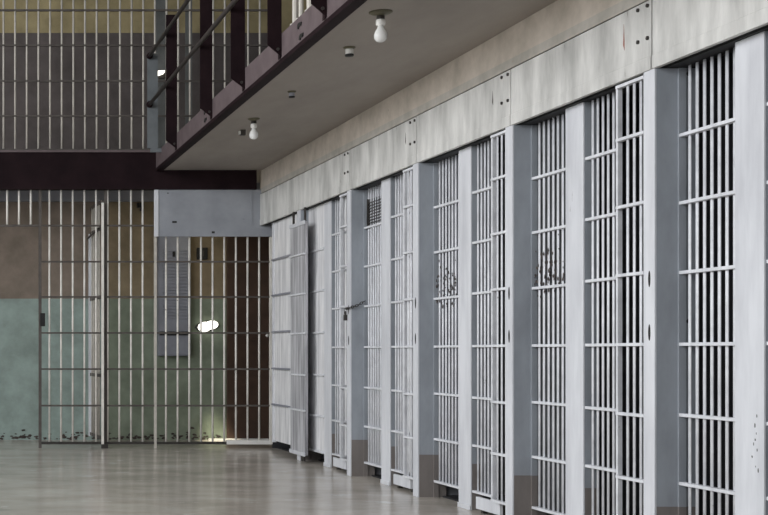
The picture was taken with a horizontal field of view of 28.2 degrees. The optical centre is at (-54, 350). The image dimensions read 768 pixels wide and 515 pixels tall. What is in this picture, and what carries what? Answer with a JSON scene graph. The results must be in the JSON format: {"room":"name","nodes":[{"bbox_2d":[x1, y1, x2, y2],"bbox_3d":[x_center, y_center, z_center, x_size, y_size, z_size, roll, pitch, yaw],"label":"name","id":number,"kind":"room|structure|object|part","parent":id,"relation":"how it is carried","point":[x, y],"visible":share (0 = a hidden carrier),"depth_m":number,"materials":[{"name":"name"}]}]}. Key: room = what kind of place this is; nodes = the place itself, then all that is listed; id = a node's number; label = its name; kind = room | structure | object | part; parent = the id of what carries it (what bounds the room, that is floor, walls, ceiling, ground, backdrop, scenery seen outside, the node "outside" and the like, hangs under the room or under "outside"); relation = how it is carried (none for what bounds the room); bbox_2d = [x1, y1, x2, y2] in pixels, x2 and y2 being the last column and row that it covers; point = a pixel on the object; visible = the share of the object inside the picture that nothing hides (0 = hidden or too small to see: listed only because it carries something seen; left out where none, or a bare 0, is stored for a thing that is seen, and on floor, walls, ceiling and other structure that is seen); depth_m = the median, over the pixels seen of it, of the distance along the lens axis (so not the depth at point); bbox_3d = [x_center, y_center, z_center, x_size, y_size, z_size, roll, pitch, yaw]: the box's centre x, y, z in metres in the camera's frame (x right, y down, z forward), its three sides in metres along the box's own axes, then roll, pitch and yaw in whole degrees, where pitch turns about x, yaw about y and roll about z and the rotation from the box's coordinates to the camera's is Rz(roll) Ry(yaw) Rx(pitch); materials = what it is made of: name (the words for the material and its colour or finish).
{"room":"prison interior","nodes":[
{"label":"prison interior","id":0,"kind":"room"},
{"bbox_2d":[0,0,306,439],"bbox_3d":[-0.200,-2.420,18.725,13.600,7.200,0.250,0,0,0],"label":"wall","id":1,"kind":"structure","parent":0,"point":[19,246],"depth_m":18.60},
{"bbox_2d":[0,427,220,439],"bbox_3d":[1.972,1.093,18.596,3.345,0.172,0.006,0,0,0],"label":"paint","id":2,"kind":"object","parent":1,"relation":"attached to","point":[173,434],"visible":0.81,"depth_m":18.59,"materials":[{"name":"black paint"}]},
{"bbox_2d":[0,183,259,201],"bbox_3d":[-0.200,-2.099,18.540,13.600,0.238,0.119,0,0,0],"label":"trim","id":3,"kind":"structure","parent":1,"relation":"attached to","point":[12,195],"depth_m":18.48,"materials":[{"name":"grey metal"}]},
{"bbox_2d":[137,203,141,210],"bbox_3d":[2.554,-1.905,18.555,0.069,0.110,0.089,0,0,0],"label":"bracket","id":4,"kind":"object","parent":1,"relation":"attached to","point":[139,205],"visible":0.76,"depth_m":18.51,"materials":[{"name":"metal"}]},
{"bbox_2d":[157,237,190,355],"bbox_3d":[3.002,-0.748,18.507,0.425,1.625,0.184,0,0,0],"label":"upper cabinet","id":5,"kind":"object","parent":1,"relation":"attached to","point":[171,241],"visible":0.7,"depth_m":18.44,"materials":[{"name":"grey metal"}]},
{"bbox_3d":[3.002,-0.905,18.450,0.395,1.290,0.019,0,0,0],"label":"door","id":6,"kind":"part","parent":5,"relation":"part of","materials":[{"name":"grey metal"}]},
{"bbox_2d":[197,248,207,259],"bbox_3d":[3.385,-1.292,18.562,0.140,0.155,0.074,0,0,0],"label":"switch box","id":7,"kind":"object","parent":1,"relation":"attached to","point":[204,250],"visible":0.92,"depth_m":18.54,"materials":[{"name":"metal"}]},
{"bbox_2d":[195,321,218,331],"bbox_3d":[3.455,-0.329,18.559,0.318,0.149,0.098,0,0,0],"label":"lamp","id":8,"kind":"object","parent":1,"relation":"attached to","point":[206,325],"visible":0.82,"depth_m":18.53,"materials":[{"name":"glass"}]},
{"bbox_2d":[208,438,268,439],"bbox_3d":[4.130,1.169,18.509,1.340,0.022,0.079,0,0,0],"label":"trim","id":9,"kind":"structure","parent":1,"relation":"attached to","point":[208,438],"depth_m":18.53,"materials":[{"name":"white ceramic"}]},
{"bbox_2d":[226,237,268,437],"bbox_3d":[4.230,-0.220,18.544,1.040,2.800,0.111,0,0,0],"label":"door","id":10,"kind":"structure","parent":1,"relation":"in","point":[230,241],"depth_m":18.54,"materials":[{"name":"brown paint"}]},
{"bbox_3d":[4.240,-0.755,18.544,0.820,1.230,0.009,0,0,0],"label":"panel","id":11,"kind":"part","parent":10,"relation":"part of","materials":[{"name":"brown paint"}]},
{"bbox_3d":[4.240,0.480,18.544,0.820,0.900,0.009,0,0,0],"label":"panel","id":12,"kind":"part","parent":10,"relation":"part of","materials":[{"name":"brown paint"}]},
{"bbox_2d":[0,440,504,514],"bbox_3d":[-0.200,1.249,9.550,13.600,0.162,18.700,0,0,0],"label":"floor","id":13,"kind":"structure","parent":0,"point":[51,479],"depth_m":12.37,"materials":[{"name":"concrete"}]},
{"bbox_2d":[0,190,272,447],"bbox_3d":[1.778,-0.390,17.035,4.356,3.140,0.110,0,0,0],"label":"grille","id":14,"kind":"object","parent":13,"relation":"in","point":[106,192],"visible":0.99,"depth_m":17.04,"materials":[{"name":"metal"}]},
{"bbox_3d":[0.360,-1.526,17.046,1.520,0.024,0.032,0,0,0],"label":"transom rail","id":15,"kind":"part","parent":14,"relation":"part of","materials":[{"name":"grey metal"}]},
{"bbox_2d":[87,200,107,447],"bbox_3d":[1.867,-0.330,17.459,0.087,3.020,1.027,0,0,-5],"label":"gate leaf","id":16,"kind":"object","parent":14,"relation":"attached to","point":[91,237],"visible":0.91,"depth_m":17.49,"materials":[{"name":"white paint"}]},
{"bbox_3d":[1.865,1.060,17.507,0.025,0.040,0.888,0,0,-3],"label":"gate rail","id":17,"kind":"part","parent":16,"relation":"part of","materials":[{"name":"grey metal"}]},
{"bbox_3d":[1.865,-1.820,17.507,0.025,0.040,0.888,0,0,-3],"label":"gate rail","id":18,"kind":"part","parent":16,"relation":"part of","materials":[{"name":"grey metal"}]},
{"bbox_3d":[1.935,-0.415,17.065,0.040,3.090,0.050,0,0,0],"label":"hinge post","id":19,"kind":"part","parent":14,"relation":"part of","materials":[{"name":"grey metal"}]},
{"bbox_3d":[2.260,1.120,17.050,2.280,0.030,0.040,0,0,0],"label":"rail","id":20,"kind":"part","parent":14,"relation":"part of","materials":[{"name":"metal"}]},
{"bbox_3d":[3.675,1.110,17.047,0.550,0.050,0.065,0,0,0],"label":"threshold plate","id":21,"kind":"part","parent":14,"relation":"part of","materials":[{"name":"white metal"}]},
{"bbox_2d":[297,210,346,460],"bbox_3d":[4.944,-0.215,15.134,2.293,2.790,0.132,0,0,0],"label":"pilaster","id":22,"kind":"object","parent":13,"relation":"on","point":[312,456],"visible":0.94,"depth_m":15.08,"materials":[{"name":"grey paint"}]},
{"bbox_2d":[323,201,339,467],"bbox_3d":[3.921,-0.170,14.277,0.098,2.700,0.249,0,0,0],"label":"post","id":23,"kind":"object","parent":13,"relation":"on","point":[329,207],"visible":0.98,"depth_m":14.17,"materials":[{"name":"grey metal"}]},
{"bbox_2d":[308,204,323,453],"bbox_3d":[3.899,-0.231,14.735,0.066,2.579,0.667,0,0,0],"label":"grille","id":24,"kind":"object","parent":23,"relation":"attached to","point":[316,214],"visible":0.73,"depth_m":14.74,"materials":[{"name":"grey metal"}]},
{"bbox_3d":[3.886,-0.170,14.277,0.012,2.700,0.245,0,0,0],"label":"plate","id":25,"kind":"part","parent":23,"relation":"part of","materials":[{"name":"white paint"}]},
{"bbox_2d":[332,193,346,461],"bbox_3d":[3.878,-0.233,13.732,0.097,2.574,0.848,0,0,8],"label":"door","id":26,"kind":"structure","parent":23,"relation":"attached to","point":[342,233],"depth_m":13.80,"materials":[{"name":"white paint"}]},
{"bbox_2d":[333,457,346,471],"bbox_3d":[3.890,1.121,13.780,0.060,0.118,0.440,0,0,0],"label":"plank","id":27,"kind":"object","parent":13,"relation":"on","point":[337,463],"visible":0.62,"depth_m":13.77,"materials":[{"name":"white paint"}]},
{"bbox_2d":[347,190,402,475],"bbox_3d":[4.944,-0.215,13.244,2.293,2.790,0.132,0,0,0],"label":"pilaster","id":28,"kind":"object","parent":13,"relation":"on","point":[357,236],"visible":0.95,"depth_m":13.19,"materials":[{"name":"grey paint"}]},
{"bbox_2d":[343,300,365,320],"bbox_3d":[3.850,-0.383,13.231,0.163,0.185,0.188,0,0,0],"label":"chain","id":29,"kind":"object","parent":28,"relation":"hanging from","point":[356,305],"visible":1,"depth_m":13.22,"materials":[{"name":"metal"}]},
{"bbox_3d":[5.061,-0.215,13.260,2.059,2.790,0.040,0,0,0],"label":"partition plate","id":30,"kind":"part","parent":28,"relation":"part of","materials":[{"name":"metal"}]},
{"bbox_2d":[380,177,399,485],"bbox_3d":[3.921,-0.170,12.387,0.098,2.700,0.249,0,0,0],"label":"post","id":31,"kind":"object","parent":13,"relation":"on","point":[387,185],"visible":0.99,"depth_m":12.30,"materials":[{"name":"grey metal"}]},
{"bbox_2d":[364,184,380,467],"bbox_3d":[3.946,-0.231,12.844,0.044,2.579,0.666,0,0,0],"label":"grille","id":32,"kind":"object","parent":31,"relation":"attached to","point":[374,194],"visible":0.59,"depth_m":12.96,"materials":[{"name":"grey metal"}]},
{"bbox_3d":[3.886,-0.170,12.387,0.012,2.700,0.245,0,0,0],"label":"plate","id":33,"kind":"part","parent":31,"relation":"part of","materials":[{"name":"white paint"}]},
{"bbox_2d":[391,167,412,479],"bbox_3d":[3.878,-0.233,11.842,0.097,2.574,0.848,0,0,8],"label":"door","id":34,"kind":"structure","parent":31,"relation":"attached to","point":[403,216],"depth_m":11.89,"materials":[{"name":"white paint"}]},
{"bbox_2d":[393,474,412,491],"bbox_3d":[3.890,1.121,11.890,0.060,0.118,0.440,0,0,0],"label":"plank","id":35,"kind":"object","parent":13,"relation":"on","point":[400,481],"visible":0.75,"depth_m":11.87,"materials":[{"name":"white paint"}]},
{"bbox_2d":[413,152,504,496],"bbox_3d":[4.944,-0.215,11.354,2.293,2.790,0.132,0,0,0],"label":"pilaster","id":36,"kind":"object","parent":13,"relation":"on","point":[425,175],"visible":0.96,"depth_m":11.30,"materials":[{"name":"grey paint"}]},
{"bbox_3d":[5.061,-0.215,11.370,2.059,2.790,0.040,0,0,0],"label":"partition plate","id":37,"kind":"part","parent":36,"relation":"part of","materials":[{"name":"metal"}]},
{"bbox_2d":[457,146,482,509],"bbox_3d":[3.921,-0.170,10.498,0.098,2.700,0.249,0,0,0],"label":"post","id":38,"kind":"object","parent":13,"relation":"on","point":[467,156],"visible":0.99,"depth_m":10.44,"materials":[{"name":"grey metal"}]},
{"bbox_2d":[434,154,458,488],"bbox_3d":[3.946,-0.231,10.954,0.044,2.579,0.666,0,0,0],"label":"grille","id":39,"kind":"object","parent":38,"relation":"attached to","point":[448,206],"visible":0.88,"depth_m":11.01,"materials":[{"name":"grey metal"}]},
{"bbox_3d":[3.886,-0.170,10.498,0.012,2.700,0.245,0,0,0],"label":"plate","id":40,"kind":"part","parent":38,"relation":"part of","materials":[{"name":"white paint"}]},
{"bbox_2d":[472,130,504,504],"bbox_3d":[3.878,-0.233,9.953,0.097,2.574,0.848,0,0,8],"label":"door","id":41,"kind":"structure","parent":38,"relation":"attached to","point":[489,345],"depth_m":10.11,"materials":[{"name":"white paint"}]},
{"bbox_2d":[476,497,504,514],"bbox_3d":[3.890,1.121,10.000,0.060,0.118,0.440,0,0,0],"label":"plank","id":42,"kind":"object","parent":13,"relation":"on","point":[485,505],"visible":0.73,"depth_m":9.98,"materials":[{"name":"white paint"}]},
{"bbox_2d":[505,113,638,514],"bbox_3d":[4.944,-0.215,9.464,2.293,2.790,0.132,0,0,0],"label":"pilaster","id":43,"kind":"object","parent":13,"relation":"on","point":[521,141],"visible":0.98,"depth_m":9.43,"materials":[{"name":"grey paint"}]},
{"bbox_3d":[5.061,-0.215,9.480,2.059,2.790,0.040,0,0,0],"label":"partition plate","id":44,"kind":"part","parent":43,"relation":"part of","materials":[{"name":"metal"}]},
{"bbox_2d":[566,102,596,514],"bbox_3d":[3.921,-0.170,8.662,0.098,2.700,0.249,0,0,0],"label":"post","id":45,"kind":"object","parent":13,"relation":"on","point":[579,116],"visible":0.99,"depth_m":8.57,"materials":[{"name":"grey metal"}]},
{"bbox_2d":[532,114,565,514],"bbox_3d":[3.946,-0.231,9.091,0.044,2.579,0.611,0,0,0],"label":"grille","id":46,"kind":"object","parent":45,"relation":"attached to","point":[551,177],"visible":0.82,"depth_m":9.12,"materials":[{"name":"grey metal"}]},
{"bbox_3d":[3.886,-0.170,8.662,0.012,2.700,0.245,0,0,0],"label":"plate","id":47,"kind":"part","parent":45,"relation":"part of","materials":[{"name":"white paint"}]},
{"bbox_2d":[585,76,642,514],"bbox_3d":[3.871,-0.233,8.091,0.092,2.574,0.902,0,0,8],"label":"door","id":48,"kind":"structure","parent":45,"relation":"attached to","point":[617,411],"depth_m":7.98,"materials":[{"name":"white paint"}]},
{"bbox_2d":[643,53,732,514],"bbox_3d":[4.944,-0.215,7.574,2.293,2.790,0.132,0,0,0],"label":"pilaster","id":49,"kind":"object","parent":13,"relation":"on","point":[665,90],"visible":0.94,"depth_m":7.52,"materials":[{"name":"grey paint"}]},
{"bbox_3d":[5.061,-0.215,7.590,2.059,2.790,0.040,0,0,0],"label":"partition plate","id":50,"kind":"part","parent":49,"relation":"part of","materials":[{"name":"metal"}]},
{"bbox_2d":[735,31,767,514],"bbox_3d":[3.921,-0.170,6.772,0.098,2.700,0.249,0,0,0],"label":"post","id":51,"kind":"object","parent":13,"relation":"on","point":[751,53],"visible":1,"depth_m":6.75,"materials":[{"name":"grey metal"}]},
{"bbox_2d":[679,48,734,514],"bbox_3d":[3.943,-0.231,7.202,0.038,2.579,0.611,0,0,0],"label":"grille","id":52,"kind":"object","parent":51,"relation":"attached to","point":[727,121],"visible":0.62,"depth_m":7.22,"materials":[{"name":"grey metal"}]},
{"bbox_2d":[766,102,767,499],"bbox_3d":[3.871,-0.233,6.201,0.092,2.574,0.902,0,0,8],"label":"door","id":53,"kind":"structure","parent":51,"relation":"attached to","point":[767,102],"depth_m":6.64,"materials":[{"name":"white paint"}]},
{"bbox_2d":[257,170,259,182],"bbox_3d":[-0.200,-2.300,17.860,13.600,0.160,1.479,0,0,0],"label":"wall","id":54,"kind":"structure","parent":0,"point":[258,171],"depth_m":17.81,"materials":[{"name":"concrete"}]},
{"bbox_2d":[156,0,165,147],"bbox_3d":[2.625,-3.790,17.255,0.170,2.820,0.130,0,0,0],"label":"steel column","id":55,"kind":"structure","parent":54,"relation":"on","point":[160,4],"depth_m":17.20,"materials":[{"name":"metal"}]},
{"bbox_2d":[158,70,164,78],"bbox_3d":[2.625,-3.395,17.165,0.100,0.100,0.069,0,0,0],"label":"lamp","id":56,"kind":"object","parent":55,"relation":"attached to","point":[161,73],"visible":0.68,"depth_m":17.17,"materials":[{"name":"glass"}]},
{"bbox_2d":[185,0,191,124],"bbox_3d":[2.970,-3.790,17.255,0.125,2.820,0.130,0,0,0],"label":"steel column","id":57,"kind":"structure","parent":54,"relation":"on","point":[187,6],"depth_m":17.20,"materials":[{"name":"metal"}]},
{"bbox_2d":[272,441,289,447],"bbox_3d":[5.030,-0.220,17.024,2.140,2.800,0.049,0,0,0],"label":"wall","id":58,"kind":"structure","parent":0,"point":[275,444],"depth_m":17.00,"materials":[{"name":"metal"}]},
{"bbox_2d":[165,0,556,169],"bbox_3d":[3.211,-2.290,9.075,1.201,0.200,15.750,0,0,0],"label":"ceiling","id":59,"kind":"structure","parent":0,"point":[332,88],"depth_m":11.01,"materials":[{"name":"concrete"}]},
{"bbox_2d":[0,150,256,190],"bbox_3d":[0.375,-2.195,17.025,6.750,0.470,0.190,0,0,0],"label":"cross beam","id":60,"kind":"structure","parent":59,"relation":"attached to","point":[22,170],"depth_m":16.95,"materials":[{"name":"red metal"}]},
{"bbox_2d":[0,0,267,149],"bbox_3d":[1.500,-3.590,17.047,5.000,2.320,0.045,0,0,0],"label":"grille","id":61,"kind":"object","parent":60,"relation":"on","point":[3,10],"visible":0.62,"depth_m":17.04,"materials":[{"name":"grey metal"}]},
{"bbox_3d":[1.500,-2.445,17.050,5.000,0.030,0.040,0,0,0],"label":"rail","id":62,"kind":"part","parent":61,"relation":"part of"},
{"bbox_2d":[154,190,271,236],"bbox_3d":[3.235,-1.673,16.997,1.440,0.570,0.045,0,0,0],"label":"plate","id":63,"kind":"object","parent":60,"relation":"attached to","point":[177,213],"visible":0.8,"depth_m":16.98,"materials":[{"name":"white paint"}]},
{"bbox_2d":[238,130,245,135],"bbox_3d":[2.922,-2.163,13.870,0.065,0.055,0.060,0,0,0],"label":"junction box","id":64,"kind":"object","parent":59,"relation":"attached to","point":[241,132],"visible":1,"depth_m":13.84,"materials":[{"name":"metal"}]},
{"bbox_2d":[248,118,259,139],"bbox_3d":[2.890,-2.091,13.190,0.111,0.197,0.111,0,0,0],"label":"ceiling light","id":65,"kind":"object","parent":59,"relation":"hanging from","point":[253,134],"visible":1,"depth_m":13.16,"materials":[{"name":"white glass"}]},
{"bbox_3d":[2.890,-2.046,13.190,0.084,0.107,0.084,0,0,0],"label":"bulb","id":66,"kind":"part","parent":65,"relation":"part of","materials":[{"name":"white glass"}]},
{"bbox_3d":[2.890,-2.177,13.190,0.111,0.026,0.111,0,0,0],"label":"ceiling plate","id":67,"kind":"part","parent":65,"relation":"part of","materials":[{"name":"grey metal"}]},
{"bbox_2d":[156,0,366,170],"bbox_3d":[2.566,-2.288,9.074,0.087,0.224,15.748,0,0,0],"label":"girder","id":68,"kind":"object","parent":59,"relation":"attached to","point":[309,28],"visible":0.89,"depth_m":11.26,"materials":[{"name":"metal"}]},
{"bbox_2d":[147,53,160,151],"bbox_3d":[2.445,-2.928,16.523,0.169,1.165,0.043,0,0,0],"label":"end post","id":69,"kind":"object","parent":68,"relation":"attached to","point":[152,64],"visible":0.88,"depth_m":16.50,"materials":[{"name":"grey metal"}]},
{"bbox_2d":[166,15,176,149],"bbox_3d":[2.469,-2.956,15.432,0.120,1.488,0.085,0,0,0],"label":"post","id":70,"kind":"object","parent":68,"relation":"attached to","point":[171,37],"visible":0.85,"depth_m":15.40,"materials":[{"name":"red metal"}]},
{"bbox_2d":[146,0,237,107],"bbox_3d":[2.383,-3.185,10.750,0.077,0.650,11.499,0,0,0],"label":"balcony railing","id":71,"kind":"object","parent":70,"relation":"attached to","point":[149,104],"visible":1,"depth_m":14.22,"materials":[{"name":"metal"}]},
{"bbox_3d":[2.383,-3.470,10.730,0.042,0.042,11.460,0,0,0],"label":"rail","id":72,"kind":"part","parent":71,"relation":"part of","materials":[{"name":"metal"}]},
{"bbox_2d":[200,0,211,119],"bbox_3d":[2.470,-2.956,13.373,0.117,1.488,0.085,0,0,0],"label":"post","id":73,"kind":"object","parent":68,"relation":"attached to","point":[205,5],"visible":0.96,"depth_m":13.34,"materials":[{"name":"red metal"}]},
{"bbox_2d":[231,0,244,91],"bbox_3d":[2.469,-2.956,11.912,0.120,1.488,0.085,0,0,0],"label":"post","id":74,"kind":"object","parent":68,"relation":"attached to","point":[238,10],"visible":1,"depth_m":11.88,"materials":[{"name":"red metal"}]},
{"bbox_2d":[267,0,281,59],"bbox_3d":[2.476,-2.956,10.613,0.106,1.488,0.085,0,0,0],"label":"post","id":75,"kind":"object","parent":68,"relation":"attached to","point":[274,7],"visible":1,"depth_m":10.58,"materials":[{"name":"red metal"}]},
{"bbox_2d":[290,0,297,24],"bbox_3d":[2.600,-2.855,10.450,0.076,0.890,0.080,0,0,0],"label":"bar","id":76,"kind":"object","parent":68,"relation":"on","point":[294,2],"visible":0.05,"depth_m":10.43,"materials":[{"name":"white metal"}]},
{"bbox_2d":[295,0,303,19],"bbox_3d":[2.600,-2.855,10.280,0.076,0.890,0.080,0,0,0],"label":"bar","id":77,"kind":"object","parent":68,"relation":"on","point":[301,2],"visible":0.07,"depth_m":10.27,"materials":[{"name":"white metal"}]},
{"bbox_2d":[305,0,311,10],"bbox_3d":[2.600,-2.855,10.020,0.076,0.890,0.080,0,0,0],"label":"bar","id":78,"kind":"object","parent":68,"relation":"on","point":[309,4],"visible":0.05,"depth_m":10.00,"materials":[{"name":"white metal"}]},
{"bbox_2d":[311,0,326,20],"bbox_3d":[2.477,-2.956,9.352,0.104,1.488,0.085,0,0,0],"label":"post","id":79,"kind":"object","parent":68,"relation":"attached to","point":[321,5],"visible":1,"depth_m":9.32,"materials":[{"name":"red metal"}]},
{"bbox_2d":[288,90,295,97],"bbox_3d":[2.906,-2.163,11.800,0.070,0.055,0.070,0,0,0],"label":"socket","id":80,"kind":"object","parent":59,"relation":"attached to","point":[292,92],"visible":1,"depth_m":11.78,"materials":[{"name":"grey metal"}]},
{"bbox_2d":[343,46,355,56],"bbox_3d":[2.900,-2.157,10.090,0.085,0.066,0.085,0,0,0],"label":"socket","id":81,"kind":"object","parent":59,"relation":"attached to","point":[349,50],"visible":1,"depth_m":10.06,"materials":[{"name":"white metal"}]},
{"bbox_3d":[2.900,-2.183,10.090,0.085,0.014,0.085,0,0,0],"label":"ceiling plate","id":82,"kind":"part","parent":81,"relation":"part of","materials":[{"name":"grey metal"}]},
{"bbox_2d":[369,9,392,42],"bbox_3d":[2.800,-2.091,9.040,0.148,0.197,0.148,0,0,0],"label":"ceiling light","id":83,"kind":"object","parent":59,"relation":"hanging from","point":[380,35],"visible":1,"depth_m":9.01,"materials":[{"name":"white glass"}]},
{"bbox_2d":[376,19,384,25],"bbox_3d":[2.800,-2.120,9.040,0.060,0.040,0.060,0,0,0],"label":"socket","id":84,"kind":"object","parent":83,"relation":"attached to","point":[379,22],"depth_m":9.02,"materials":[{"name":"white ceramic"}]},
{"bbox_3d":[2.800,-2.046,9.040,0.084,0.107,0.084,0,0,0],"label":"bulb","id":85,"kind":"part","parent":83,"relation":"part of","materials":[{"name":"white glass"}]},
{"bbox_3d":[2.800,-2.177,9.040,0.148,0.026,0.148,0,0,0],"label":"ceiling plate","id":86,"kind":"part","parent":83,"relation":"part of","materials":[{"name":"grey metal"}]},
{"bbox_2d":[260,0,647,192],"bbox_3d":[4.006,-2.501,9.125,0.388,1.178,15.850,0,0,0],"label":"wall","id":87,"kind":"structure","parent":0,"point":[560,21],"depth_m":10.39,"materials":[{"name":"paint"}]},
{"bbox_2d":[260,175,298,225],"bbox_3d":[3.828,-1.710,16.070,0.064,0.380,1.906,0,0,0],"label":"panel","id":88,"kind":"object","parent":87,"relation":"attached to","point":[280,201],"visible":0.91,"depth_m":15.98,"materials":[{"name":"paint"}]},
{"bbox_2d":[288,207,307,460],"bbox_3d":[3.769,-0.174,15.030,0.049,2.684,0.660,0,0,0],"label":"door leaf","id":89,"kind":"structure","parent":88,"relation":"hanging from","point":[298,256],"depth_m":14.99,"materials":[{"name":"white paint"}]},
{"bbox_3d":[3.758,1.090,15.030,0.012,0.040,0.640,0,0,0],"label":"edge rail","id":90,"kind":"part","parent":89,"relation":"part of","materials":[{"name":"grey metal"}]},
{"bbox_3d":[3.758,-1.355,15.030,0.012,0.040,0.640,0,0,0],"label":"edge rail","id":91,"kind":"part","parent":89,"relation":"part of","materials":[{"name":"grey metal"}]},
{"bbox_2d":[271,214,296,444],"bbox_3d":[3.873,-0.220,15.945,0.055,2.600,1.370,0,0,0],"label":"grille","id":92,"kind":"object","parent":87,"relation":"attached to","point":[280,367],"visible":0.69,"depth_m":16.22,"materials":[{"name":"grey metal"}]},
{"bbox_2d":[299,150,349,209],"bbox_3d":[3.825,-1.710,14.165,0.070,0.380,1.876,0,0,0],"label":"panel","id":93,"kind":"object","parent":87,"relation":"attached to","point":[329,179],"visible":0.94,"depth_m":14.06,"materials":[{"name":"paint"}]},
{"bbox_2d":[349,116,416,189],"bbox_3d":[3.825,-1.710,12.275,0.070,0.380,1.876,0,0,0],"label":"panel","id":94,"kind":"object","parent":87,"relation":"attached to","point":[394,150],"visible":0.93,"depth_m":12.16,"materials":[{"name":"paint"}]},
{"bbox_2d":[416,70,510,162],"bbox_3d":[3.825,-1.710,10.385,0.070,0.380,1.876,0,0,0],"label":"panel","id":95,"kind":"object","parent":87,"relation":"attached to","point":[484,110],"visible":0.94,"depth_m":10.24,"materials":[{"name":"paint"}]},
{"bbox_2d":[265,25,767,225],"bbox_3d":[3.930,-1.716,9.095,0.140,0.390,15.790,0,0,0],"label":"trim","id":96,"kind":"structure","parent":87,"relation":"attached to","point":[729,45],"depth_m":8.50,"materials":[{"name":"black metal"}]},
{"bbox_2d":[511,0,652,124],"bbox_3d":[3.825,-1.710,8.495,0.070,0.380,1.876,0,0,0],"label":"panel","id":97,"kind":"object","parent":87,"relation":"attached to","point":[618,50],"visible":0.98,"depth_m":8.33,"materials":[{"name":"paint"}]},
{"bbox_2d":[652,0,767,68],"bbox_3d":[3.825,-1.710,6.605,0.070,0.380,1.876,0,0,0],"label":"panel","id":98,"kind":"object","parent":87,"relation":"attached to","point":[681,28],"visible":1,"depth_m":7.08,"materials":[{"name":"paint"}]},
{"bbox_2d":[499,52,732,151],"bbox_3d":[5.030,-1.695,11.225,2.140,0.150,11.650,0,0,0],"label":"ceiling","id":99,"kind":"structure","parent":0,"point":[637,89],"depth_m":9.24,"materials":[{"name":"metal"}]}
]}

